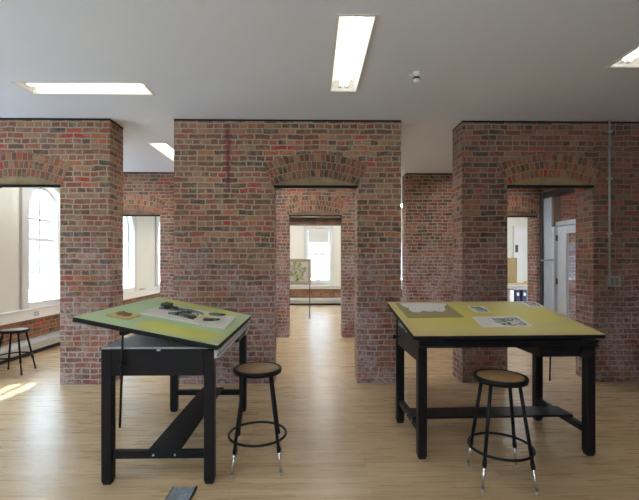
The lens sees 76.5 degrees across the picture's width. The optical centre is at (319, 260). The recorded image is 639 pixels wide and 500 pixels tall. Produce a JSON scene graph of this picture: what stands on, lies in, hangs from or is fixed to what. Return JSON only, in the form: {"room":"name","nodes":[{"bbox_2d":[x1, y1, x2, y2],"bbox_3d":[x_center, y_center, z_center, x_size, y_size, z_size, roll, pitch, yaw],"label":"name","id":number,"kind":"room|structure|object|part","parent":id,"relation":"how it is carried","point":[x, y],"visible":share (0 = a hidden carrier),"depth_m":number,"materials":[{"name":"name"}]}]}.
{"room":"art studio","nodes":[
{"label":"art studio","id":0,"kind":"room"},
{"bbox_2d":[0,187,159,345],"bbox_3d":[-4.989,-0.117,5.064,0.300,3.335,18.500,0,0,-1],"label":"wall","id":1,"kind":"structure","parent":0,"point":[9,196],"depth_m":6.55,"materials":[{"name":"beige paint"}]},
{"bbox_2d":[0,330,59,364],"bbox_3d":[-4.799,1.425,6.746,0.139,0.249,2.682,0,0,-1],"label":"baseboard heater","id":2,"kind":"object","parent":1,"relation":"attached to","point":[50,340],"visible":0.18,"depth_m":6.75,"materials":[{"name":"metal"}]},
{"bbox_2d":[20,188,59,309],"bbox_3d":[-4.957,-0.380,7.245,0.280,2.340,1.400,0,0,-1],"label":"window","id":3,"kind":"structure","parent":1,"relation":"in","point":[26,302],"depth_m":7.22,"materials":[{"name":"white paint"}]},
{"bbox_3d":[-4.902,0.740,7.246,0.150,0.100,1.060,0,0,-1],"label":"sill","id":4,"kind":"part","parent":3,"relation":"part of","materials":[{"name":"white paint"}]},
{"bbox_2d":[0,287,159,325],"bbox_3d":[-4.797,0.882,5.062,0.085,0.185,18.290,0,0,-1],"label":"trim","id":5,"kind":"structure","parent":1,"relation":"attached to","point":[15,316],"depth_m":6.99,"materials":[{"name":"white paint"}]},
{"bbox_2d":[123,216,136,292],"bbox_3d":[-5.008,-0.380,10.164,0.280,2.340,1.400,0,0,-1],"label":"window","id":6,"kind":"structure","parent":1,"relation":"in","point":[126,288],"depth_m":10.63,"materials":[{"name":"white paint"}]},
{"bbox_3d":[-4.953,0.740,10.165,0.150,0.100,1.060,0,0,-1],"label":"sill","id":7,"kind":"part","parent":6,"relation":"part of","materials":[{"name":"white paint"}]},
{"bbox_3d":[-4.898,-0.380,10.166,0.060,2.340,1.400,0,0,-1],"label":"casing","id":8,"kind":"part","parent":6,"relation":"part of","materials":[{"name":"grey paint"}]},
{"bbox_2d":[155,216,159,286],"bbox_3d":[-5.056,-0.380,12.894,0.280,2.340,1.400,0,0,-1],"label":"window","id":9,"kind":"structure","parent":1,"relation":"in","point":[157,218],"depth_m":12.29,"materials":[{"name":"white paint"}]},
{"bbox_2d":[0,0,638,210],"bbox_3d":[1.734,-1.968,5.231,13.950,0.365,19.200,0,0,-1],"label":"ceiling","id":10,"kind":"structure","parent":0,"point":[478,60],"depth_m":3.60,"materials":[{"name":"paint"}]},
{"bbox_2d":[12,82,155,94],"bbox_3d":[-2.413,-1.847,4.189,1.316,0.136,0.296,0,0,-1],"label":"ceiling light","id":11,"kind":"object","parent":10,"relation":"attached to","point":[46,88],"visible":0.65,"depth_m":4.30,"materials":[{"name":"white plastic"}]},
{"bbox_2d":[147,143,173,161],"bbox_3d":[-2.469,-1.847,6.768,0.296,0.136,1.316,0,0,-1],"label":"ceiling light","id":12,"kind":"object","parent":10,"relation":"attached to","point":[165,149],"visible":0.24,"depth_m":6.62,"materials":[{"name":"white plastic"}]},
{"bbox_2d":[329,14,378,91],"bbox_3d":[0.262,-1.847,3.600,0.306,0.136,1.346,0,0,-1],"label":"ceiling light","id":13,"kind":"object","parent":10,"relation":"attached to","point":[353,34],"visible":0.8,"depth_m":3.54,"materials":[{"name":"white plastic"}]},
{"bbox_2d":[409,71,423,82],"bbox_3d":[0.918,-1.738,3.837,0.138,0.095,0.072,0,0,-1],"label":"ceiling sensor","id":14,"kind":"object","parent":10,"relation":"attached to","point":[416,77],"visible":1,"depth_m":3.82,"materials":[{"name":"white paint"}]},
{"bbox_2d":[605,46,638,68],"bbox_3d":[2.806,-1.847,3.099,0.316,0.136,1.296,0,0,-1],"label":"ceiling light","id":15,"kind":"object","parent":10,"relation":"attached to","point":[630,60],"visible":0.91,"depth_m":3.71,"materials":[{"name":"white plastic"}]},
{"bbox_2d":[0,305,638,499],"bbox_3d":[2.006,1.610,5.386,14.400,0.120,19.300,0,0,-1],"label":"floor","id":16,"kind":"structure","parent":0,"point":[344,439],"depth_m":3.60,"materials":[{"name":"brown wood"}]},
{"bbox_2d":[0,327,36,374],"bbox_3d":[-4.249,1.251,5.647,0.428,0.602,0.428,0,0,-9],"label":"stool","id":17,"kind":"object","parent":16,"relation":"on","point":[15,330],"visible":1,"depth_m":5.63,"materials":[{"name":"black metal"}]},
{"bbox_3d":[-4.391,1.183,5.750,0.115,0.422,0.030,0,0,36],"label":"leg","id":18,"kind":"part","parent":17,"relation":"part of","materials":[{"name":"black metal"}]},
{"bbox_3d":[-4.249,0.955,5.647,0.306,0.003,0.306,0,0,-9],"label":"seat","id":19,"kind":"part","parent":17,"relation":"part of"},
{"bbox_3d":[-4.107,1.183,5.543,0.115,0.422,0.030,0,0,36],"label":"leg","id":20,"kind":"part","parent":17,"relation":"part of","materials":[{"name":"black metal"}]},
{"bbox_3d":[-4.146,1.183,5.789,0.030,0.422,0.115,0,0,36],"label":"leg","id":21,"kind":"part","parent":17,"relation":"part of","materials":[{"name":"black metal"}]},
{"bbox_2d":[72,297,250,484],"bbox_3d":[-1.198,0.964,3.512,0.985,1.173,1.540,0,0,-1],"label":"table","id":22,"kind":"object","parent":16,"relation":"on","point":[158,346],"visible":0.96,"depth_m":2.82,"materials":[{"name":"black wood"}]},
{"bbox_3d":[-1.475,1.071,2.830,0.070,0.922,0.070,0,0,-1],"label":"leg","id":23,"kind":"part","parent":22,"relation":"part of","materials":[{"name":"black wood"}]},
{"bbox_3d":[-1.352,0.705,2.751,0.042,0.041,0.025,0,0,-1],"label":"knob","id":24,"kind":"part","parent":22,"relation":"part of","materials":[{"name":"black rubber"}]},
{"bbox_3d":[-1.358,0.818,2.775,0.035,0.644,0.014,0,0,-1],"label":"support rod","id":25,"kind":"part","parent":22,"relation":"part of","materials":[{"name":"black metal"}]},
{"bbox_2d":[105,311,140,319],"bbox_3d":[-1.479,0.403,3.062,0.162,0.056,0.230,0,0,-1],"label":"art print","id":26,"kind":"object","parent":22,"relation":"on","point":[124,315],"visible":1,"depth_m":3.02,"materials":[{"name":"beige paper"}]},
{"bbox_2d":[102,334,208,348],"bbox_3d":[-1.133,0.604,3.513,0.766,0.012,1.414,0,0,-1],"label":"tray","id":27,"kind":"object","parent":22,"relation":"on","point":[135,341],"depth_m":2.90,"materials":[{"name":"grey metal"}]},
{"bbox_3d":[-1.498,1.071,4.184,0.070,0.922,0.070,0,0,-1],"label":"leg","id":28,"kind":"part","parent":22,"relation":"part of","materials":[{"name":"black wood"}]},
{"bbox_2d":[140,302,235,329],"bbox_3d":[-1.126,0.467,3.587,0.671,0.184,0.641,0,0,-4],"label":"art print","id":29,"kind":"object","parent":22,"relation":"on","point":[167,310],"visible":1,"depth_m":3.47},
{"bbox_3d":[-0.769,1.071,2.842,0.070,0.922,0.070,0,0,-1],"label":"leg","id":30,"kind":"part","parent":22,"relation":"part of","materials":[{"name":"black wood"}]},
{"bbox_3d":[-0.728,0.646,3.520,0.032,0.052,1.424,0,0,-1],"label":"rail","id":31,"kind":"part","parent":22,"relation":"part of","materials":[{"name":"paint"}]},
{"bbox_3d":[-0.792,1.071,4.196,0.070,0.922,0.070,0,0,-1],"label":"leg","id":32,"kind":"part","parent":22,"relation":"part of","materials":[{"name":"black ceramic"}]},
{"bbox_2d":[165,486,196,499],"bbox_3d":[-0.917,1.545,2.684,0.166,0.010,0.172,0,0,-1],"label":"box","id":33,"kind":"object","parent":16,"relation":"on","point":[176,493],"visible":1,"depth_m":2.69,"materials":[{"name":"metal"}]},
{"bbox_2d":[228,361,286,477],"bbox_3d":[-0.472,1.181,3.092,0.449,0.742,0.449,0,0,-6],"label":"stool","id":34,"kind":"object","parent":16,"relation":"on","point":[250,370],"visible":1,"depth_m":2.98,"materials":[{"name":"black metal"},{"name":"chrome"},{"name":"wood"}]},
{"bbox_3d":[-0.586,1.113,2.951,0.030,0.560,0.119,0,0,39],"label":"leg","id":35,"kind":"part","parent":34,"relation":"part of","materials":[{"name":"black metal"}]},
{"bbox_3d":[-0.613,1.113,3.206,0.119,0.560,0.030,0,0,39],"label":"leg","id":36,"kind":"part","parent":34,"relation":"part of","materials":[{"name":"black metal"}]},
{"bbox_3d":[-0.472,0.815,3.092,0.316,0.003,0.316,0,0,-6],"label":"seat","id":37,"kind":"part","parent":34,"relation":"part of","materials":[{"name":"brown wood"}]},
{"bbox_3d":[-0.331,1.113,2.978,0.092,0.560,0.092,0,0,-6],"label":"leg","id":38,"kind":"part","parent":34,"relation":"part of","materials":[{"name":"black metal"}]},
{"bbox_3d":[-0.358,1.113,3.233,0.030,0.560,0.119,0,0,39],"label":"leg","id":39,"kind":"part","parent":34,"relation":"part of","materials":[{"name":"black metal"}]},
{"bbox_2d":[290,259,310,317],"bbox_3d":[-0.654,0.745,11.140,0.840,1.610,0.440,0,0,-1],"label":"stand","id":40,"kind":"object","parent":16,"relation":"on","point":[300,269],"visible":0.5,"depth_m":11.13,"materials":[{"name":"brown metal"}]},
{"bbox_2d":[290,262,307,281],"bbox_3d":[-0.654,0.292,11.140,0.680,0.545,0.016,0,0,-1],"label":"picture","id":41,"kind":"object","parent":40,"relation":"attached to","point":[298,270],"depth_m":11.13},
{"bbox_3d":[-0.654,0.295,11.140,0.840,0.710,0.040,0,0,-1],"label":"frame","id":42,"kind":"part","parent":40,"relation":"part of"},
{"bbox_2d":[387,301,604,458],"bbox_3d":[1.463,0.982,3.639,1.540,1.136,0.990,0,0,-2],"label":"table","id":43,"kind":"object","parent":16,"relation":"on","point":[551,333],"visible":1,"depth_m":3.29,"materials":[{"name":"black wood"},{"name":"yellow-green vinyl"},{"name":"grey steel"}]},
{"bbox_3d":[0.723,0.831,3.778,0.014,0.618,0.035,0,0,-2],"label":"support rod","id":44,"kind":"part","parent":43,"relation":"part of","materials":[{"name":"black metal"}]},
{"bbox_3d":[0.775,1.071,3.897,0.070,0.922,0.070,0,0,-2],"label":"leg","id":45,"kind":"part","parent":43,"relation":"part of","materials":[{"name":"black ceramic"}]},
{"bbox_3d":[0.804,1.071,3.191,0.070,0.922,0.070,0,0,-2],"label":"leg","id":46,"kind":"part","parent":43,"relation":"part of","materials":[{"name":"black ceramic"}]},
{"bbox_2d":[395,303,463,317],"bbox_3d":[1.020,0.460,3.816,0.506,0.082,0.484,0,0,-3],"label":"drawing sheet","id":47,"kind":"object","parent":43,"relation":"on","point":[411,310],"visible":1,"depth_m":3.78,"materials":[{"name":"beige paper"}]},
{"bbox_2d":[467,306,491,312],"bbox_3d":[1.521,0.458,3.849,0.160,0.037,0.214,0,0,-1],"label":"art print","id":48,"kind":"object","parent":43,"relation":"on","point":[478,309],"visible":1,"depth_m":3.84,"materials":[{"name":"white paper"}]},
{"bbox_2d":[472,316,531,326],"bbox_3d":[1.560,0.519,3.481,0.458,0.050,0.284,0,0,-4],"label":"art print","id":49,"kind":"object","parent":43,"relation":"on","point":[484,321],"visible":1,"depth_m":3.47,"materials":[{"name":"white paper"}]},
{"bbox_3d":[1.483,0.646,3.167,1.424,0.052,0.032,0,0,-2],"label":"rail","id":50,"kind":"part","parent":43,"relation":"part of","materials":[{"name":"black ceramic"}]},
{"bbox_2d":[522,302,543,306],"bbox_3d":[2.121,0.431,4.035,0.162,0.031,0.184,0,0,1],"label":"art print","id":51,"kind":"object","parent":43,"relation":"on","point":[529,304],"visible":1,"depth_m":4.03,"materials":[{"name":"white paper"}]},
{"bbox_3d":[2.127,1.071,3.953,0.070,0.922,0.070,0,0,-2],"label":"leg","id":52,"kind":"part","parent":43,"relation":"part of","materials":[{"name":"black wood"}]},
{"bbox_3d":[1.916,0.686,3.552,0.377,0.148,0.678,0,0,-2],"label":"drawer","id":53,"kind":"part","parent":43,"relation":"part of","materials":[{"name":"black wood"}]},
{"bbox_3d":[2.189,0.831,3.840,0.014,0.618,0.035,0,0,-2],"label":"support rod","id":54,"kind":"part","parent":43,"relation":"part of","materials":[{"name":"black metal"}]},
{"bbox_3d":[1.930,0.685,3.209,0.357,0.130,0.008,0,0,-2],"label":"drawer","id":55,"kind":"part","parent":43,"relation":"part of","materials":[{"name":"black wood"}]},
{"bbox_3d":[2.157,1.071,3.248,0.070,0.922,0.070,0,0,-2],"label":"leg","id":56,"kind":"part","parent":43,"relation":"part of","materials":[{"name":"black wood"}]},
{"bbox_2d":[466,369,539,494],"bbox_3d":[1.287,1.182,2.883,0.449,0.740,0.449,0,0,5],"label":"stool","id":57,"kind":"object","parent":16,"relation":"on","point":[501,378],"visible":1,"depth_m":2.78,"materials":[{"name":"black metal"},{"name":"chrome"},{"name":"wood"}]},
{"bbox_3d":[1.171,1.114,3.021,0.030,0.558,0.119,0,0,-40],"label":"leg","id":58,"kind":"part","parent":57,"relation":"part of","materials":[{"name":"black metal"}]},
{"bbox_3d":[1.149,1.114,2.767,0.119,0.558,0.030,0,0,-40],"label":"leg","id":59,"kind":"part","parent":57,"relation":"part of","materials":[{"name":"black metal"}]},
{"bbox_3d":[1.287,0.817,2.883,0.314,0.003,0.314,0,0,5],"label":"seat","id":60,"kind":"part","parent":57,"relation":"part of","materials":[{"name":"brown wood"}]},
{"bbox_3d":[1.425,1.114,2.999,0.119,0.558,0.030,0,0,-40],"label":"leg","id":61,"kind":"part","parent":57,"relation":"part of","materials":[{"name":"black metal"}]},
{"bbox_3d":[1.403,1.114,2.744,0.030,0.558,0.119,0,0,-40],"label":"leg","id":62,"kind":"part","parent":57,"relation":"part of","materials":[{"name":"black metal"}]},
{"bbox_2d":[507,283,526,284],"bbox_3d":[6.418,1.140,13.364,1.700,0.820,0.700,0,0,-1],"label":"work table","id":63,"kind":"object","parent":16,"relation":"on","point":[507,283],"visible":0.03,"depth_m":13.08,"materials":[{"name":"brown wood"}]},
{"bbox_2d":[507,290,513,300],"bbox_3d":[6.220,1.155,13.230,0.140,0.420,0.262,0,0,-1],"label":"binder","id":64,"kind":"object","parent":63,"relation":"on","point":[510,293],"visible":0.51,"depth_m":13.10,"materials":[{"name":"white plastic"}]},
{"bbox_2d":[507,258,516,282],"bbox_3d":[6.137,0.315,13.409,0.800,0.830,0.030,0,0,-1],"label":"pinboard","id":65,"kind":"object","parent":63,"relation":"on","point":[511,262],"visible":0.38,"depth_m":13.40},
{"bbox_2d":[514,290,519,300],"bbox_3d":[6.420,1.155,13.233,0.140,0.420,0.262,0,0,-1],"label":"binder","id":66,"kind":"object","parent":63,"relation":"on","point":[516,292],"visible":0.58,"depth_m":13.11,"materials":[{"name":"blue plastic"}]},
{"bbox_2d":[520,290,526,300],"bbox_3d":[6.640,1.155,13.237,0.140,0.420,0.262,0,0,-1],"label":"binder","id":67,"kind":"object","parent":63,"relation":"on","point":[523,293],"visible":0.59,"depth_m":13.11,"materials":[{"name":"blue plastic"}]},
{"bbox_2d":[0,118,638,384],"bbox_3d":[0.383,-0.118,5.298,10.450,3.337,0.366,0,0,-1],"label":"wall","id":68,"kind":"structure","parent":0,"point":[228,173],"depth_m":5.13,"materials":[{"name":"red brick"}]},
{"bbox_2d":[606,121,619,286],"bbox_3d":[3.741,-0.730,5.157,0.150,2.110,0.059,0,0,-1],"label":"conduit","id":69,"kind":"object","parent":68,"relation":"attached to","point":[611,281],"visible":1,"depth_m":5.16,"materials":[{"name":"metal"}]},
{"bbox_2d":[123,172,575,337],"bbox_3d":[2.079,-0.118,8.409,13.950,3.337,0.366,0,0,-1],"label":"wall","id":70,"kind":"structure","parent":0,"point":[427,198],"depth_m":8.23,"materials":[{"name":"brick"}]},
{"bbox_2d":[290,211,526,297],"bbox_3d":[1.623,-0.117,14.480,13.850,3.335,0.300,0,0,-1],"label":"wall","id":71,"kind":"structure","parent":0,"point":[296,232],"depth_m":14.31,"materials":[{"name":"beige paint"}]},
{"bbox_2d":[304,226,332,285],"bbox_3d":[-0.031,-0.233,14.387,1.080,2.195,0.270,0,0,-1],"label":"window","id":72,"kind":"structure","parent":71,"relation":"in","point":[315,235],"depth_m":14.42,"materials":[{"name":"white paint"}]},
{"bbox_2d":[309,230,327,241],"bbox_3d":[-0.032,-0.887,14.431,0.704,0.435,0.010,0,0,-1],"label":"roller blind","id":73,"kind":"object","parent":72,"relation":"attached to","point":[314,235],"depth_m":14.42,"materials":[{"name":"beige fabric"}]},
{"bbox_2d":[290,298,401,304],"bbox_3d":[1.001,1.425,14.252,8.500,0.249,0.135,0,0,-1],"label":"baseboard heater","id":74,"kind":"object","parent":71,"relation":"attached to","point":[293,301],"visible":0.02,"depth_m":14.18,"materials":[{"name":"metal"}]},
{"bbox_2d":[401,223,401,282],"bbox_3d":[3.049,-0.233,14.440,1.080,2.195,0.270,0,0,-1],"label":"window","id":75,"kind":"structure","parent":71,"relation":"in","point":[401,223],"depth_m":14.48,"materials":[{"name":"white paint"}]},
{"bbox_2d":[290,285,526,288],"bbox_3d":[1.671,0.927,14.286,13.160,0.125,0.090,0,0,-1],"label":"trim","id":76,"kind":"structure","parent":71,"relation":"attached to","point":[323,286],"depth_m":14.26,"materials":[{"name":"white paint"}]},
{"bbox_2d":[513,226,526,289],"bbox_3d":[7.420,0.160,14.394,1.060,2.780,0.075,0,0,-1],"label":"door","id":77,"kind":"structure","parent":71,"relation":"in","point":[519,232],"depth_m":14.39,"materials":[{"name":"white paint"}]},
{"bbox_2d":[541,188,559,192],"bbox_3d":[4.690,-0.117,6.918,0.280,3.335,2.730,0,0,-1],"label":"wall","id":78,"kind":"structure","parent":0,"point":[543,190],"depth_m":8.05,"materials":[{"name":"red brick"}]},
{"bbox_2d":[540,188,575,316],"bbox_3d":[4.573,0.090,7.456,0.216,2.920,1.630,0,0,-1],"label":"door","id":79,"kind":"structure","parent":78,"relation":"in","point":[554,232],"depth_m":7.80,"materials":[{"name":"white wood"}]},
{"bbox_3d":[4.556,0.150,8.031,0.050,2.800,0.300,0,0,-1],"label":"panel","id":80,"kind":"part","parent":79,"relation":"part of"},
{"label":"outside","id":81,"kind":"structure","parent":0,"visible":0},
{"bbox_2d":[29,278,401,297],"bbox_3d":[-0.087,1.920,4.999,80.000,0.460,70.000,0,0,-1],"label":"ground","id":82,"kind":"structure","parent":81,"point":[43,291],"depth_m":22.44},
{"bbox_2d":[29,190,48,288],"bbox_3d":[-19.369,-1.880,22.665,4.060,7.140,34.000,0,0,-1],"label":"building","id":83,"kind":"structure","parent":82,"relation":"on","point":[44,226],"depth_m":25.23,"materials":[{"name":"white"}]}
]}

